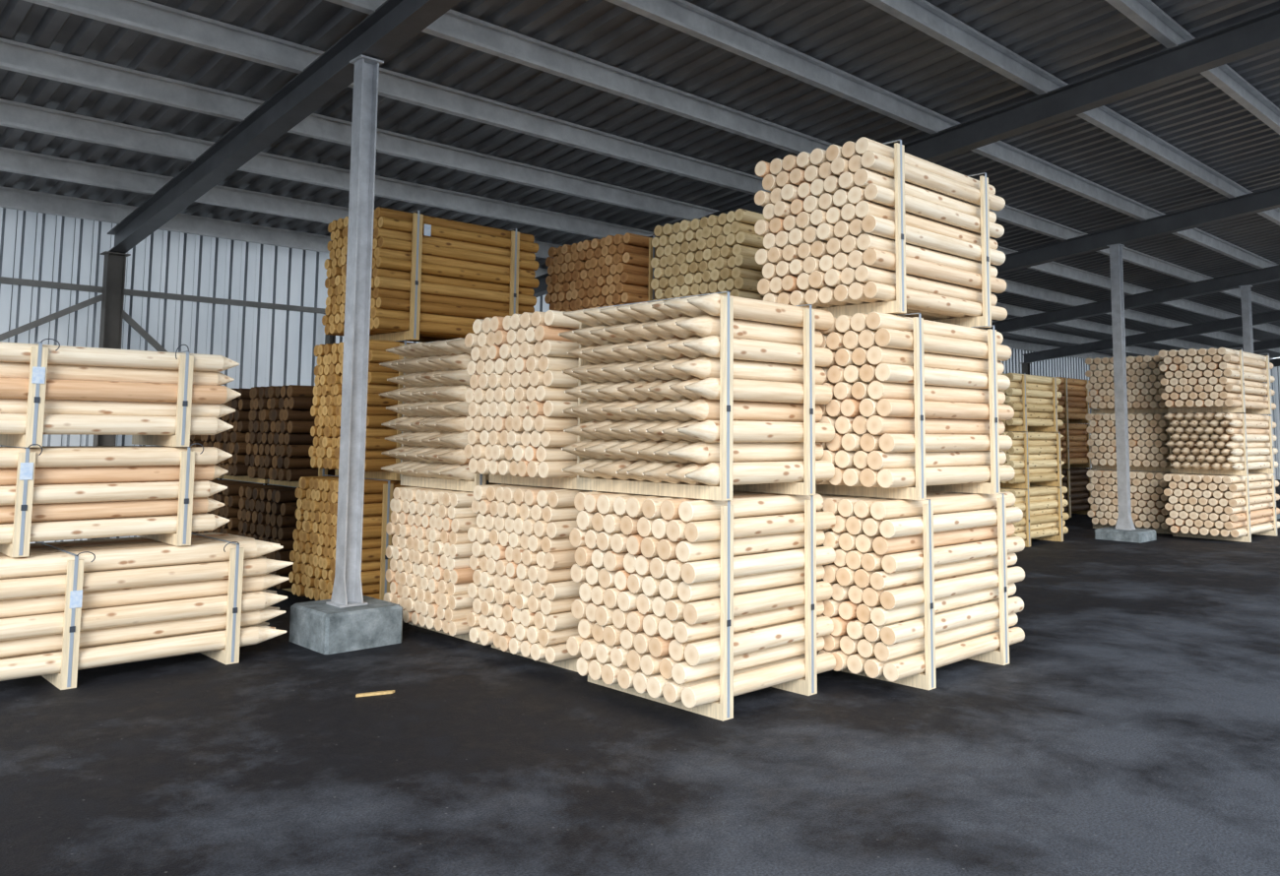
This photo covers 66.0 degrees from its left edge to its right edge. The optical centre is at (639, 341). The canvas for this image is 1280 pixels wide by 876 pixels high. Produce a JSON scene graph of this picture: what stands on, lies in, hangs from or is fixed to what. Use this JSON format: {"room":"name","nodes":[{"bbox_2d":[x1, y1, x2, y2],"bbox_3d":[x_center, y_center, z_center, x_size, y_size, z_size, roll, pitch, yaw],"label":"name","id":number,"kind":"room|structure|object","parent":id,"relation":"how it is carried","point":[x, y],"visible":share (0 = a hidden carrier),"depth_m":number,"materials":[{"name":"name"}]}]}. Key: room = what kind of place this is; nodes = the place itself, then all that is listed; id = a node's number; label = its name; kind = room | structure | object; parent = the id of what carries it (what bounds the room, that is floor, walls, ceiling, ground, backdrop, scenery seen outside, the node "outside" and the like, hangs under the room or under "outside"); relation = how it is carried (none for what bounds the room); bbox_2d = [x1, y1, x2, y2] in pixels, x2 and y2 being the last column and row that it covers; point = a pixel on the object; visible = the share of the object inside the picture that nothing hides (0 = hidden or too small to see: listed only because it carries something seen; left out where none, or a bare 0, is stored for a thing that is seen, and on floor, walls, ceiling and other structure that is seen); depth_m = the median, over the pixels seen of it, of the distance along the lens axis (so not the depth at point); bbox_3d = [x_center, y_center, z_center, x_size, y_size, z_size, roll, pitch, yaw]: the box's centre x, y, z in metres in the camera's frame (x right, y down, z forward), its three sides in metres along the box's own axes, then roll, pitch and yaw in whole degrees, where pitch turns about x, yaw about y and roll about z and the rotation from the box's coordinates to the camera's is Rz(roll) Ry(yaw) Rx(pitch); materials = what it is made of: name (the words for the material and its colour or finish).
{"room":"lumber yard","nodes":[
{"label":"lumber yard","id":0,"kind":"room"},
{"bbox_2d":[0,207,1104,543],"bbox_3d":[5.400,1.668,23.240,43.980,4.074,0.045,5,-7,-43],"label":"wall","id":1,"kind":"structure","parent":0,"point":[270,347],"depth_m":12.64,"materials":[{"name":"grey metal"}]},
{"bbox_2d":[0,276,325,314],"bbox_3d":[5.457,0.522,23.310,44.000,0.070,0.060,5,-7,-43],"label":"wall rail","id":2,"kind":"object","parent":1,"relation":"attached to","point":[8,281],"depth_m":12.41,"materials":[{"name":"grey metal"}]},
{"bbox_2d":[107,0,461,253],"bbox_3d":[-2.043,-2.299,7.520,0.180,1.771,12.600,5,-7,-43],"label":"roof beam","id":3,"kind":"structure","parent":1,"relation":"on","point":[393,24],"depth_m":8.56,"materials":[{"name":"grey metal"}]},
{"bbox_2d":[531,7,1279,297],"bbox_3d":[2.311,-1.881,11.656,0.180,1.771,12.600,5,-7,-43],"label":"roof beam","id":4,"kind":"structure","parent":1,"relation":"on","point":[1261,32],"depth_m":9.47,"materials":[{"name":"grey metal"}]},
{"bbox_2d":[979,264,1279,333],"bbox_3d":[11.134,-1.034,20.039,0.180,1.771,12.600,5,-7,-43],"label":"roof beam","id":5,"kind":"structure","parent":1,"relation":"on","point":[1270,274],"depth_m":20.54,"materials":[{"name":"grey metal"}]},
{"bbox_2d":[0,186,1113,358],"bbox_3d":[5.832,-0.356,23.004,44.000,0.220,0.085,5,-7,-43],"label":"purlin","id":6,"kind":"structure","parent":5,"relation":"on","point":[10,198],"depth_m":12.21,"materials":[{"name":"grey metal"}]},
{"bbox_2d":[0,37,1279,352],"bbox_3d":[8.319,-0.993,20.451,44.000,0.220,0.085,5,-7,-43],"label":"purlin","id":7,"kind":"structure","parent":5,"relation":"on","point":[16,56],"depth_m":10.03,"materials":[{"name":"grey metal"}]},
{"bbox_2d":[325,0,1279,310],"bbox_3d":[9.976,-1.417,18.750,44.000,0.220,0.085,5,-7,-43],"label":"purlin","id":8,"kind":"structure","parent":5,"relation":"on","point":[456,27],"depth_m":9.40,"materials":[{"name":"grey metal"}]},
{"bbox_2d":[605,0,1279,268],"bbox_3d":[10.805,-1.629,17.899,44.000,0.220,0.085,5,-7,-43],"label":"purlin","id":9,"kind":"structure","parent":5,"relation":"on","point":[685,17],"depth_m":9.76,"materials":[{"name":"grey metal"}]},
{"bbox_2d":[1105,0,1279,134],"bbox_3d":[12.463,-2.054,16.197,44.000,0.220,0.085,5,-7,-43],"label":"purlin","id":10,"kind":"structure","parent":5,"relation":"on","point":[1145,14],"depth_m":9.56,"materials":[{"name":"grey metal"}]},
{"bbox_2d":[990,186,1279,274],"bbox_3d":[6.722,-1.458,15.848,0.180,1.771,12.600,5,-7,-43],"label":"roof beam","id":11,"kind":"structure","parent":1,"relation":"on","point":[1267,199],"depth_m":14.87,"materials":[{"name":"grey metal"}]},
{"bbox_2d":[1022,310,1279,363],"bbox_3d":[15.546,-0.611,24.231,0.180,1.771,12.600,5,-7,-43],"label":"roof beam","id":12,"kind":"structure","parent":1,"relation":"on","point":[1270,316],"depth_m":26.07,"materials":[{"name":"grey metal"}]},
{"bbox_2d":[1216,338,1279,351],"bbox_3d":[19.957,-0.188,28.422,0.180,1.771,12.600,5,-7,-43],"label":"roof beam","id":13,"kind":"structure","parent":1,"relation":"on","point":[1270,344],"depth_m":29.65,"materials":[{"name":"grey metal"}]},
{"bbox_2d":[1269,358,1279,367],"bbox_3d":[24.369,0.235,32.614,0.180,1.771,12.600,5,-7,-43],"label":"roof beam","id":14,"kind":"structure","parent":1,"relation":"on","point":[1276,362],"depth_m":34.65,"materials":[{"name":"grey metal"}]},
{"bbox_2d":[0,479,1279,875],"bbox_3d":[10.913,2.962,13.683,85.000,0.100,55.000,5,-7,-43],"label":"floor","id":15,"kind":"structure","parent":0,"point":[1132,729],"depth_m":4.70,"materials":[{"name":"concrete"}]},
{"bbox_2d":[87,251,130,540],"bbox_3d":[-6.380,0.740,11.778,0.320,3.623,0.260,5,-7,-43],"label":"wall column","id":16,"kind":"structure","parent":15,"relation":"on","point":[114,265],"depth_m":11.87,"materials":[{"name":"grey metal"}]},
{"bbox_2d":[0,294,102,341],"bbox_3d":[-7.257,-0.022,11.096,2.184,1.261,0.040,5,-7,-43],"label":"brace","id":17,"kind":"object","parent":16,"relation":"attached to","point":[36,323],"depth_m":11.47,"materials":[{"name":"grey metal"}]},
{"bbox_2d":[123,310,168,352],"bbox_3d":[-5.705,0.476,12.542,2.196,1.952,0.040,5,-7,-43],"label":"brace","id":18,"kind":"object","parent":16,"relation":"attached to","point":[126,317],"depth_m":12.15,"materials":[{"name":"grey metal"}]},
{"bbox_2d":[0,532,293,690],"bbox_3d":[-3.369,1.713,6.491,1.919,0.802,0.996,5,-7,-43],"label":"bundle","id":19,"kind":"object","parent":15,"relation":"on","point":[67,608],"visible":0.99,"depth_m":6.18,"materials":[{"name":"brown wood"}]},
{"bbox_2d":[0,443,232,557],"bbox_3d":[-3.665,0.985,6.370,1.826,0.663,0.946,5,-7,-43],"label":"bundle","id":20,"kind":"object","parent":19,"relation":"on","point":[160,493],"visible":0.99,"depth_m":6.18,"materials":[{"name":"brown wood"}]},
{"bbox_2d":[0,338,241,447],"bbox_3d":[-3.654,0.345,6.432,1.840,0.669,0.946,5,-7,-43],"label":"bundle","id":21,"kind":"object","parent":20,"relation":"on","point":[155,398],"visible":1,"depth_m":6.22,"materials":[{"name":"brown wood"}]},
{"bbox_2d":[193,478,271,535],"bbox_3d":[-3.862,1.997,10.703,1.616,0.980,1.109,5,-7,-43],"label":"bundle","id":22,"kind":"object","parent":15,"relation":"on","point":[230,497],"visible":0.11,"depth_m":9.92,"materials":[{"name":"brown wood"}]},
{"bbox_2d":[200,388,268,483],"bbox_3d":[-3.815,1.029,10.825,1.615,0.970,1.109,5,-7,-43],"label":"bundle","id":23,"kind":"object","parent":22,"relation":"on","point":[231,441],"visible":0.16,"depth_m":10.04,"materials":[{"name":"brown wood"}]},
{"bbox_2d":[237,484,298,591],"bbox_3d":[-3.033,1.928,9.838,1.616,0.980,1.109,5,-7,-43],"label":"bundle","id":24,"kind":"object","parent":15,"relation":"on","point":[267,513],"visible":0.27,"depth_m":9.14,"materials":[{"name":"brown wood"}]},
{"bbox_2d":[244,384,335,487],"bbox_3d":[-2.987,0.960,9.959,1.614,0.970,1.109,5,-7,-43],"label":"bundle","id":25,"kind":"object","parent":24,"relation":"on","point":[279,438],"visible":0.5,"depth_m":9.26,"materials":[{"name":"brown wood"}]},
{"bbox_2d":[323,313,335,344],"bbox_3d":[-4.357,1.172,13.709,0.160,3.150,0.220,5,-7,-43],"label":"wall column","id":26,"kind":"structure","parent":15,"relation":"on","point":[329,339],"depth_m":13.81,"materials":[{"name":"grey metal"}]},
{"bbox_2d":[289,595,402,654],"bbox_3d":[-2.144,2.055,7.186,0.600,0.270,0.600,5,-7,-43],"label":"concrete footing","id":27,"kind":"object","parent":15,"relation":"on","point":[318,626],"visible":0.93,"depth_m":6.98,"materials":[{"name":"grey concrete"}]},
{"bbox_2d":[325,55,383,608],"bbox_3d":[-2.121,-0.117,7.382,0.216,4.092,0.235,5,-7,-43],"label":"steel column","id":28,"kind":"structure","parent":27,"relation":"on","point":[347,589],"depth_m":7.36,"materials":[{"name":"grey metal"}]},
{"bbox_2d":[355,690,394,698],"bbox_3d":[-1.549,2.062,5.765,0.230,0.014,0.027,3,-6,-25],"label":"scrap","id":29,"kind":"object","parent":15,"relation":"on","point":[390,691],"visible":1,"depth_m":5.76,"materials":[{"name":"beige wood"}]},
{"bbox_2d":[288,474,495,600],"bbox_3d":[-2.152,1.784,8.925,1.616,1.120,1.159,5,-7,-43],"label":"bundle","id":30,"kind":"object","parent":15,"relation":"on","point":[313,554],"visible":0.36,"depth_m":8.30,"materials":[{"name":"brown wood"}]},
{"bbox_2d":[308,339,415,480],"bbox_3d":[-2.023,0.641,9.036,1.636,1.180,1.109,5,-7,-43],"label":"bundle","id":31,"kind":"object","parent":30,"relation":"on","point":[328,371],"visible":0.27,"depth_m":8.43,"materials":[{"name":"brown wood"}]},
{"bbox_2d":[321,206,539,342],"bbox_3d":[-1.899,-0.503,9.079,1.676,1.110,1.069,5,-7,-43],"label":"bundle","id":32,"kind":"object","parent":31,"relation":"on","point":[432,278],"visible":0.68,"depth_m":8.65,"materials":[{"name":"brown wood"}]},
{"bbox_2d":[384,483,506,644],"bbox_3d":[-1.137,1.708,7.850,1.436,1.100,1.059,5,-7,-43],"label":"bundle","id":33,"kind":"object","parent":15,"relation":"on","point":[430,573],"visible":0.45,"depth_m":7.27,"materials":[{"name":"brown wood"}]},
{"bbox_2d":[379,337,489,492],"bbox_3d":[-1.191,0.590,7.923,1.569,1.140,1.069,5,-7,-43],"label":"bundle","id":34,"kind":"object","parent":33,"relation":"on","point":[435,379],"visible":0.41,"depth_m":7.41,"materials":[{"name":"brown wood"}]},
{"bbox_2d":[466,483,593,672],"bbox_3d":[-0.367,1.609,7.049,1.436,1.170,1.029,5,-7,-43],"label":"bundle","id":35,"kind":"object","parent":15,"relation":"on","point":[523,557],"visible":0.44,"depth_m":6.46,"materials":[{"name":"brown wood"}]},
{"bbox_2d":[464,310,595,489],"bbox_3d":[-0.387,0.444,7.158,1.476,1.170,1.039,5,-7,-43],"label":"bundle","id":36,"kind":"object","parent":35,"relation":"on","point":[517,399],"visible":0.5,"depth_m":6.56,"materials":[{"name":"brown wood"}]},
{"bbox_2d":[566,490,835,721],"bbox_3d":[0.392,1.525,6.077,1.292,1.180,1.129,5,-7,-43],"label":"bundle","id":37,"kind":"object","parent":15,"relation":"on","point":[691,605],"visible":0.98,"depth_m":5.66,"materials":[{"name":"brown wood"}]},
{"bbox_2d":[558,291,834,501],"bbox_3d":[0.332,0.357,6.168,1.369,1.160,1.249,5,-7,-43],"label":"bundle","id":38,"kind":"object","parent":37,"relation":"on","point":[709,396],"visible":1,"depth_m":5.80,"materials":[{"name":"brown wood"}]},
{"bbox_2d":[816,490,1024,690],"bbox_3d":[1.777,1.619,6.792,1.733,1.150,1.079,5,-7,-43],"label":"bundle","id":39,"kind":"object","parent":15,"relation":"on","point":[920,587],"visible":0.78,"depth_m":6.16,"materials":[{"name":"brown wood"}]},
{"bbox_2d":[792,312,1015,500],"bbox_3d":[1.735,0.464,6.859,1.615,1.160,1.099,5,-7,-43],"label":"bundle","id":40,"kind":"object","parent":39,"relation":"on","point":[916,407],"visible":0.77,"depth_m":6.25,"materials":[{"name":"brown wood"}]},
{"bbox_2d":[754,136,1007,328],"bbox_3d":[1.741,-0.662,7.003,1.725,1.110,1.029,5,-7,-43],"label":"bundle","id":41,"kind":"object","parent":40,"relation":"on","point":[866,225],"visible":0.97,"depth_m":6.49,"materials":[{"name":"brown wood"}]},
{"bbox_2d":[1022,362,1029,375],"bbox_3d":[11.208,2.427,28.489,0.320,3.623,0.260,5,-7,-43],"label":"wall column","id":42,"kind":"structure","parent":15,"relation":"on","point":[1025,365],"depth_m":28.59,"materials":[{"name":"grey metal"}]},
{"bbox_2d":[1000,485,1069,547],"bbox_3d":[5.420,2.525,14.488,1.715,0.800,1.109,5,-7,-43],"label":"bundle","id":43,"kind":"object","parent":15,"relation":"on","point":[1041,506],"visible":0.36,"depth_m":14.15,"materials":[{"name":"brown wood"}]},
{"bbox_2d":[1000,431,1064,489],"bbox_3d":[5.429,1.728,14.561,1.719,0.800,1.109,5,-7,-43],"label":"bundle","id":44,"kind":"object","parent":43,"relation":"on","point":[1032,455],"visible":0.41,"depth_m":14.10,"materials":[{"name":"brown wood"}]},
{"bbox_2d":[1001,373,1063,432],"bbox_3d":[5.400,0.918,14.598,1.615,0.820,1.109,5,-7,-43],"label":"bundle","id":45,"kind":"object","parent":44,"relation":"on","point":[1033,399],"visible":0.44,"depth_m":14.19,"materials":[{"name":"brown wood"}]},
{"bbox_2d":[1056,467,1092,517],"bbox_3d":[8.081,2.941,19.431,1.616,0.911,1.209,5,-7,-43],"label":"bundle","id":46,"kind":"object","parent":15,"relation":"on","point":[1075,480],"visible":0.2,"depth_m":19.07,"materials":[{"name":"brown wood"}]},
{"bbox_2d":[1032,422,1091,468],"bbox_3d":[8.091,2.052,19.511,1.614,0.874,1.209,5,-7,-43],"label":"bundle","id":47,"kind":"object","parent":46,"relation":"on","point":[1074,445],"visible":0.23,"depth_m":19.12,"materials":[{"name":"orange wood"}]},
{"bbox_2d":[1055,377,1090,423],"bbox_3d":[8.099,1.182,19.589,1.615,0.874,1.209,5,-7,-43],"label":"bundle","id":48,"kind":"object","parent":47,"relation":"on","point":[1074,393],"visible":0.28,"depth_m":19.21,"materials":[{"name":"orange wood"}]},
{"bbox_2d":[1094,526,1156,542],"bbox_3d":[7.298,2.899,14.802,0.660,0.150,0.660,5,-7,-43],"label":"concrete footing","id":49,"kind":"object","parent":15,"relation":"on","point":[1107,534],"visible":0.98,"depth_m":14.58,"materials":[{"name":"grey concrete"}]},
{"bbox_2d":[1106,243,1135,530],"bbox_3d":[7.321,0.668,15.003,0.216,4.330,0.235,5,-7,-43],"label":"steel column","id":50,"kind":"structure","parent":49,"relation":"on","point":[1124,521],"depth_m":14.96,"materials":[{"name":"grey metal"}]},
{"bbox_2d":[1086,469,1176,534],"bbox_3d":[8.437,2.644,16.467,1.616,0.980,1.309,5,-7,-43],"label":"bundle","id":51,"kind":"object","parent":15,"relation":"on","point":[1148,500],"visible":0.61,"depth_m":15.86,"materials":[{"name":"brown wood"}]},
{"bbox_2d":[1085,413,1177,472],"bbox_3d":[8.465,1.690,16.569,1.564,0.940,1.309,5,-7,-43],"label":"bundle","id":52,"kind":"object","parent":51,"relation":"on","point":[1148,436],"visible":0.66,"depth_m":15.97,"materials":[{"name":"brown wood"}]},
{"bbox_2d":[1085,355,1195,414],"bbox_3d":[8.493,0.755,16.671,1.516,0.940,1.309,5,-7,-43],"label":"bundle","id":53,"kind":"object","parent":52,"relation":"on","point":[1144,375],"visible":0.57,"depth_m":16.11,"materials":[{"name":"brown wood"}]},
{"bbox_2d":[1162,472,1279,542],"bbox_3d":[9.193,2.565,15.498,2.265,0.980,1.059,5,-7,-43],"label":"bundle","id":54,"kind":"object","parent":15,"relation":"on","point":[1222,507],"visible":0.98,"depth_m":14.85,"materials":[{"name":"brown wood"}]},
{"bbox_2d":[1163,412,1278,475],"bbox_3d":[9.200,1.608,15.581,2.274,0.940,1.059,5,-7,-43],"label":"bundle","id":55,"kind":"object","parent":54,"relation":"on","point":[1209,443],"visible":1,"depth_m":15.00,"materials":[{"name":"brown wood"}]},
{"bbox_2d":[1157,347,1276,414],"bbox_3d":[9.213,0.657,15.669,2.265,0.970,1.059,5,-7,-43],"label":"bundle","id":56,"kind":"object","parent":55,"relation":"on","point":[1225,380],"visible":1,"depth_m":15.01,"materials":[{"name":"brown wood"}]},
{"bbox_3d":[11.813,3.314,18.886,0.660,0.150,0.660,5,-7,-43],"label":"concrete footing","id":57,"kind":"object","parent":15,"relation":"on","visible":0},
{"bbox_2d":[1238,284,1254,473],"bbox_3d":[11.836,1.074,19.087,0.216,4.348,0.235,5,-7,-43],"label":"steel column","id":58,"kind":"structure","parent":57,"relation":"on","point":[1246,295],"depth_m":19.18,"materials":[{"name":"grey metal"}]},
{"bbox_3d":[-4.691,2.066,11.568,1.614,0.980,1.109,5,-7,-43],"label":"bundle","id":59,"kind":"object","parent":15,"relation":"on","visible":0},
{"bbox_2d":[189,435,223,478],"bbox_3d":[-4.645,1.098,11.689,1.614,0.970,1.109,5,-7,-43],"label":"bundle","id":60,"kind":"object","parent":59,"relation":"on","point":[194,439],"visible":0.02,"depth_m":10.84,"materials":[{"name":"brown wood"}]},
{"bbox_3d":[-0.004,1.876,9.747,1.565,1.130,1.289,5,-7,-43],"label":"bundle","id":61,"kind":"object","parent":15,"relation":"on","visible":0},
{"bbox_3d":[0.008,0.745,9.849,1.565,1.140,1.289,5,-7,-43],"label":"bundle","id":62,"kind":"object","parent":61,"relation":"on","visible":0},
{"bbox_2d":[544,232,660,312],"bbox_3d":[0.020,-0.375,9.950,1.565,1.110,1.289,5,-7,-43],"label":"bundle","id":63,"kind":"object","parent":62,"relation":"on","point":[610,270],"visible":0.34,"depth_m":9.27,"materials":[{"name":"orange wood"}]},
{"bbox_3d":[1.044,1.808,8.870,1.665,1.130,1.169,5,-7,-43],"label":"bundle","id":64,"kind":"object","parent":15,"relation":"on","visible":0},
{"bbox_3d":[1.055,0.678,8.971,1.666,1.140,1.169,5,-7,-43],"label":"bundle","id":65,"kind":"object","parent":64,"relation":"on","visible":0},
{"bbox_2d":[650,208,770,302],"bbox_3d":[1.067,-0.458,9.074,1.665,1.140,1.169,5,-7,-43],"label":"bundle","id":66,"kind":"object","parent":65,"relation":"on","point":[713,254],"visible":0.34,"depth_m":8.42,"materials":[{"name":"brown wood"}]},
{"bbox_2d":[0,0,1279,358],"bbox_3d":[9.894,-1.546,18.824,43.965,1.631,13.100,5,-7,-43],"label":"ceiling","id":67,"kind":"structure","parent":0,"point":[1071,40],"depth_m":10.04,"materials":[{"name":"grey metal"}]},
{"bbox_2d":[0,146,1159,356],"bbox_3d":[6.661,-0.568,22.153,44.000,0.220,0.085,5,-7,-43],"label":"purlin","id":68,"kind":"structure","parent":67,"relation":"attached to","point":[11,160],"depth_m":11.15,"materials":[{"name":"grey metal"}]},
{"bbox_2d":[0,98,1274,359],"bbox_3d":[7.490,-0.780,21.302,44.000,0.220,0.085,5,-7,-43],"label":"purlin","id":69,"kind":"structure","parent":67,"relation":"attached to","point":[13,114],"depth_m":10.81,"materials":[{"name":"grey metal"}]},
{"bbox_2d":[23,0,1279,335],"bbox_3d":[9.148,-1.205,19.600,44.000,0.220,0.085,5,-7,-43],"label":"purlin","id":70,"kind":"structure","parent":67,"relation":"attached to","point":[144,16],"depth_m":9.22,"materials":[{"name":"grey metal"}]},
{"bbox_2d":[864,0,1279,225],"bbox_3d":[11.634,-1.842,17.048,44.000,0.220,0.085,5,-7,-43],"label":"purlin","id":71,"kind":"structure","parent":67,"relation":"attached to","point":[922,15],"depth_m":9.62,"materials":[{"name":"grey metal"}]},
{"bbox_2d":[1195,358,1279,479],"bbox_3d":[25.743,2.071,33.853,0.045,5.598,12.700,5,-7,-43],"label":"wall","id":72,"kind":"structure","parent":0,"point":[1275,371],"depth_m":36.23,"materials":[{"name":"grey metal"}]}
]}

